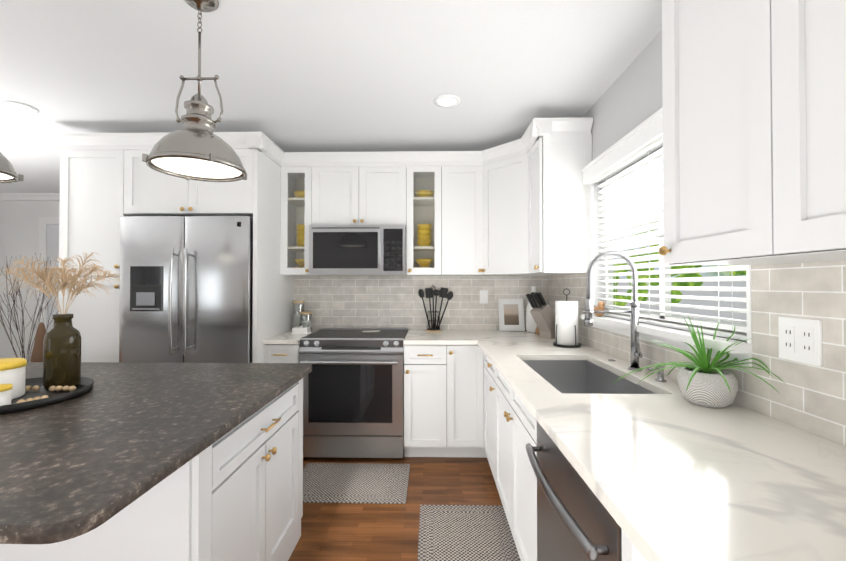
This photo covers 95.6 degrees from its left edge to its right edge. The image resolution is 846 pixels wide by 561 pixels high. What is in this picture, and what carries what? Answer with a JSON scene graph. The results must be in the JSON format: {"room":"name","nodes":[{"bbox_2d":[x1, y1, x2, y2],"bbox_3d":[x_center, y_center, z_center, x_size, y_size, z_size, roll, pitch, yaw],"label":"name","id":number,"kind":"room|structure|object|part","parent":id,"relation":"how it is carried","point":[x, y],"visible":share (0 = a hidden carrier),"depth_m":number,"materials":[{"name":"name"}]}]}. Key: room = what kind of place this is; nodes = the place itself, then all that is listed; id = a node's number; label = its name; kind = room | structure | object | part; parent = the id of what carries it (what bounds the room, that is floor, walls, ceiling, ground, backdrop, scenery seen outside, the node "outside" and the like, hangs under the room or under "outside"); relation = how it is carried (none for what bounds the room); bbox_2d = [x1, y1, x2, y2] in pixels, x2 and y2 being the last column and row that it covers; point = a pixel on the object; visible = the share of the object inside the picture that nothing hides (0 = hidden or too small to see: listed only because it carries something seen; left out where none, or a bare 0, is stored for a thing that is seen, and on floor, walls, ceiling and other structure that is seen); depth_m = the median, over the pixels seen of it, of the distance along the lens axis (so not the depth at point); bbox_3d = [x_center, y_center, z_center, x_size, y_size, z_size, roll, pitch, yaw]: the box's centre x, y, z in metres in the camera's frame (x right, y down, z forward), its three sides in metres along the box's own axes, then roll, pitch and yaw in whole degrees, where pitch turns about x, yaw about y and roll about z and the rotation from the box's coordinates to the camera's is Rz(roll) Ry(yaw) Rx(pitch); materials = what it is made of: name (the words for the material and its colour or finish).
{"room":"kitchen","nodes":[
{"label":"kitchen","id":0,"kind":"room"},
{"bbox_2d":[0,201,59,361],"bbox_3d":[-2.213,0.120,4.784,6.680,2.410,0.120,0,-1,1],"label":"wall","id":1,"kind":"structure","parent":0,"point":[19,230],"depth_m":4.79,"materials":[{"name":"white paint"}]},
{"bbox_2d":[0,193,59,331],"bbox_3d":[-3.755,0.120,4.705,3.600,2.407,0.095,0,-1,1],"label":"trim","id":2,"kind":"structure","parent":1,"relation":"attached to","point":[49,238],"depth_m":4.76,"materials":[{"name":"white"}]},
{"bbox_2d":[0,0,661,192],"bbox_3d":[-2.285,-1.148,1.273,6.920,0.050,7.170,0,-1,1],"label":"ceiling","id":3,"kind":"structure","parent":0,"point":[337,75],"depth_m":2.01,"materials":[{"name":"grey paint"}]},
{"bbox_2d":[0,152,23,182],"bbox_3d":[-1.860,-0.775,1.538,0.344,0.687,0.344,0,-1,1],"label":"pendant light","id":4,"kind":"object","parent":3,"relation":"hanging from","point":[8,173],"visible":1,"depth_m":1.60,"materials":[{"name":"silver metal"}]},
{"bbox_2d":[1,101,38,113],"bbox_3d":[-2.571,-1.105,2.454,0.167,0.009,0.167,0,-1,-8],"label":"recessed light","id":5,"kind":"object","parent":3,"relation":"in","point":[17,106],"depth_m":2.45,"materials":[{"name":"white"}]},
{"bbox_2d":[142,0,246,181],"bbox_3d":[-0.885,-0.775,1.519,0.344,0.687,0.344,0,-1,1],"label":"pendant light","id":6,"kind":"object","parent":3,"relation":"hanging from","point":[196,148],"visible":1,"depth_m":1.48,"materials":[{"name":"silver metal"}]},
{"bbox_2d":[434,94,460,107],"bbox_3d":[0.149,-1.106,2.368,0.167,0.009,0.167,0,-1,-23],"label":"recessed light","id":7,"kind":"object","parent":3,"relation":"in","point":[447,100],"depth_m":2.36,"materials":[{"name":"white"}]},
{"bbox_2d":[288,454,502,560],"bbox_3d":[-2.285,1.312,1.247,6.920,0.050,7.170,0,-1,1],"label":"floor","id":8,"kind":"structure","parent":0,"point":[355,532],"depth_m":2.15,"materials":[{"name":"brown wood"}]},
{"bbox_2d":[0,253,58,361],"bbox_3d":[-3.565,0.512,3.417,1.039,1.595,0.478,0,-1,1],"label":"dried branches","id":9,"kind":"object","parent":8,"relation":"on","point":[33,324],"visible":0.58,"depth_m":3.40,"materials":[{"name":"brown plant"}]},
{"bbox_2d":[30,322,46,361],"bbox_3d":[-3.313,0.833,3.328,0.240,0.950,0.129,0,-1,1],"label":"driftwood sculpture","id":10,"kind":"object","parent":8,"relation":"on","point":[37,352],"visible":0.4,"depth_m":3.30,"materials":[{"name":"brown wood"}]},
{"bbox_2d":[0,382,302,560],"bbox_3d":[-2.102,0.875,1.537,3.036,0.828,0.892,0,-1,1],"label":"kitchen island","id":11,"kind":"object","parent":8,"relation":"on","point":[242,499],"depth_m":1.24,"materials":[{"name":"wood"}]},
{"bbox_2d":[0,362,311,549],"bbox_3d":[-2.098,0.439,1.352,3.050,0.032,1.350,0,-1,1],"label":"island countertop","id":12,"kind":"structure","parent":11,"relation":"on","point":[70,467],"depth_m":1.07,"materials":[{"name":"black stone"}]},
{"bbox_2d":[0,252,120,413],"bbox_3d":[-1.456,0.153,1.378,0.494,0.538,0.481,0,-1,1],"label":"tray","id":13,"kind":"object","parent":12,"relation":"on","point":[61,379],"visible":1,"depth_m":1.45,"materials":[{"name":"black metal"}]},
{"bbox_2d":[303,463,409,503],"bbox_3d":[-0.461,1.295,2.478,0.730,0.009,0.485,0,-1,1],"label":"area rug","id":14,"kind":"object","parent":8,"relation":"on","point":[355,483],"visible":0.81,"depth_m":2.44,"materials":[{"name":"grey fabric"}]},
{"bbox_2d":[46,0,845,560],"bbox_3d":[-0.798,0.125,1.183,3.697,2.322,4.437,0,-1,1],"label":"kitchen cabinets","id":15,"kind":"object","parent":8,"relation":"on","point":[586,454],"visible":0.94,"depth_m":2.43,"materials":[{"name":"white wood"}]},
{"bbox_2d":[119,216,252,362],"bbox_3d":[-1.641,0.433,2.959,0.900,1.745,0.798,0,-1,1],"label":"refrigerator","id":16,"kind":"object","parent":15,"relation":"in","point":[186,285],"depth_m":2.63,"materials":[{"name":"silver metal"}]},
{"bbox_3d":[-1.018,-0.484,3.235,0.253,0.884,0.356,0,-1,1],"label":"cabinet glass","id":17,"kind":"part","parent":15,"relation":"part of","materials":[{"name":"white"}]},
{"bbox_2d":[291,301,312,333],"bbox_3d":[-1.018,0.303,3.208,0.206,0.258,0.281,0,-1,1],"label":"canister set","id":18,"kind":"object","parent":15,"relation":"on","point":[301,325],"visible":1,"depth_m":3.22,"materials":[{"name":"clear glass"}]},
{"bbox_2d":[298,327,407,457],"bbox_3d":[-0.515,0.844,3.032,0.759,0.865,0.695,0,-1,1],"label":"range oven","id":19,"kind":"object","parent":15,"relation":"in","point":[355,390],"depth_m":2.75,"materials":[{"name":"silver metal"}]},
{"bbox_3d":[0.010,-0.484,3.214,0.283,0.884,0.356,0,-1,1],"label":"cabinet glass","id":20,"kind":"part","parent":15,"relation":"part of","materials":[{"name":"white"}]},
{"bbox_2d":[418,285,452,331],"bbox_3d":[0.108,0.235,3.275,0.297,0.396,0.130,0,-1,1],"label":"utensil holder","id":21,"kind":"object","parent":15,"relation":"on","point":[431,292],"visible":1,"depth_m":3.27,"materials":[{"name":"black metal"}]},
{"bbox_2d":[498,299,524,330],"bbox_3d":[0.762,0.294,3.315,0.215,0.276,0.083,0,-1,1],"label":"picture frame","id":22,"kind":"object","parent":15,"relation":"on","point":[511,314],"visible":0.98,"depth_m":3.31,"materials":[{"name":"white wood"}]},
{"bbox_2d":[526,286,536,332],"bbox_3d":[0.930,0.240,3.228,0.130,0.385,0.130,0,-1,1],"label":"bottle","id":23,"kind":"object","parent":15,"relation":"on","point":[531,325],"visible":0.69,"depth_m":3.19,"materials":[{"name":"white plastic"}]},
{"bbox_2d":[526,292,554,338],"bbox_3d":[0.903,0.258,2.872,0.260,0.341,0.120,0,-1,-24],"label":"knife block","id":24,"kind":"object","parent":15,"relation":"on","point":[542,313],"visible":0.94,"depth_m":2.83,"materials":[{"name":"beige wood"}]},
{"bbox_2d":[263,330,845,560],"bbox_3d":[-0.072,0.426,1.161,2.230,0.030,4.430,0,-1,1],"label":"countertop","id":25,"kind":"structure","parent":15,"relation":"on","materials":[{"name":"white stone"}]},
{"bbox_2d":[553,288,580,347],"bbox_3d":[0.936,0.238,2.498,0.173,0.372,0.173,0,-1,1],"label":"paper towel holder","id":26,"kind":"object","parent":15,"relation":"on","point":[566,323],"visible":1,"depth_m":2.44,"materials":[{"name":"white paper"}]},
{"bbox_2d":[525,421,621,560],"bbox_3d":[0.666,0.864,1.056,0.670,0.841,0.600,0,-1,1],"label":"dishwasher","id":27,"kind":"object","parent":15,"relation":"in","point":[573,523],"depth_m":1.03,"materials":[{"name":"silver metal"}]},
{"bbox_2d":[608,359,666,381],"bbox_3d":[0.971,0.386,1.794,0.071,0.064,0.457,0,-1,1],"label":"soap dispenser","id":28,"kind":"object","parent":15,"relation":"on","point":[618,366],"depth_m":1.74,"materials":[{"name":"silver metal"}]},
{"bbox_2d":[609,314,781,407],"bbox_3d":[0.837,0.263,1.326,0.408,0.298,0.607,0,-1,1],"label":"potted plant","id":29,"kind":"object","parent":15,"relation":"on","point":[703,382],"visible":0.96,"depth_m":1.25,"materials":[{"name":"green plant"}]},
{"bbox_2d":[418,505,520,560],"bbox_3d":[0.215,1.288,1.794,0.478,0.009,0.825,0,-1,1],"label":"area rug","id":30,"kind":"object","parent":8,"relation":"on","point":[465,532],"visible":0.92,"depth_m":1.94,"materials":[{"name":"grey fabric"}]},
{"bbox_2d":[583,30,745,341],"bbox_3d":[1.114,0.081,1.191,0.120,2.410,7.170,0,-1,1],"label":"wall","id":31,"kind":"structure","parent":0,"point":[630,99],"depth_m":2.04,"materials":[{"name":"grey paint"}]},
{"bbox_2d":[581,107,751,366],"bbox_3d":[1.079,-0.217,1.815,0.175,1.000,1.280,0,-1,1],"label":"window","id":32,"kind":"structure","parent":31,"relation":"in","point":[643,137],"depth_m":1.79,"materials":[{"name":"white plastic"}]},
{"bbox_2d":[594,301,604,316],"bbox_3d":[1.036,0.167,2.259,0.054,0.092,0.134,0,-1,1],"label":"bird figurine","id":33,"kind":"object","parent":32,"relation":"on","point":[600,306],"visible":0.81,"depth_m":2.23,"materials":[{"name":"brown wood"}]},
{"bbox_2d":[596,147,746,340],"bbox_3d":[1.102,-0.208,1.829,0.050,0.828,1.168,0,-1,1],"label":"window blinds","id":34,"kind":"object","parent":32,"relation":"attached to","point":[636,189],"visible":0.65,"depth_m":1.89,"materials":[{"name":"white plastic"}]},
{"bbox_2d":[548,261,845,446],"bbox_3d":[1.049,0.168,1.142,0.008,0.525,4.432,0,-1,1],"label":"wall tiles","id":35,"kind":"structure","parent":31,"relation":"attached to","point":[809,398],"depth_m":1.11,"materials":[{"name":"grey tile"}]},
{"bbox_2d":[778,317,822,365],"bbox_3d":[1.039,0.164,1.061,0.008,0.120,0.120,0,-1,1],"label":"outlet","id":36,"kind":"object","parent":35,"relation":"attached to","point":[800,339],"depth_m":1.05,"materials":[{"name":"white plastic"}]},
{"bbox_3d":[-0.740,0.106,3.464,3.680,2.410,0.120,0,-1,1],"label":"wall","id":37,"kind":"structure","parent":0,"visible":0},
{"bbox_2d":[294,275,547,329],"bbox_3d":[-0.026,0.192,3.384,2.232,0.525,0.008,0,-1,1],"label":"wall tile","id":38,"kind":"structure","parent":37,"relation":"attached to","point":[371,301],"depth_m":3.38,"materials":[{"name":"grey tile"}]},
{"bbox_2d":[480,290,487,303],"bbox_3d":[0.533,0.144,3.365,0.072,0.116,0.008,0,-1,1],"label":"outlet","id":39,"kind":"object","parent":38,"relation":"attached to","point":[483,293],"depth_m":3.36,"materials":[{"name":"white plastic"}]},
{"label":"outside","id":40,"kind":"structure","parent":0,"visible":0},
{"bbox_2d":[613,214,746,325],"bbox_3d":[1.959,-0.400,2.514,0.783,3.400,5.200,0,-1,1],"label":"garden","id":41,"kind":"object","parent":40,"point":[726,314],"visible":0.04,"depth_m":2.83,"materials":[{"name":"green plant"}]}
]}

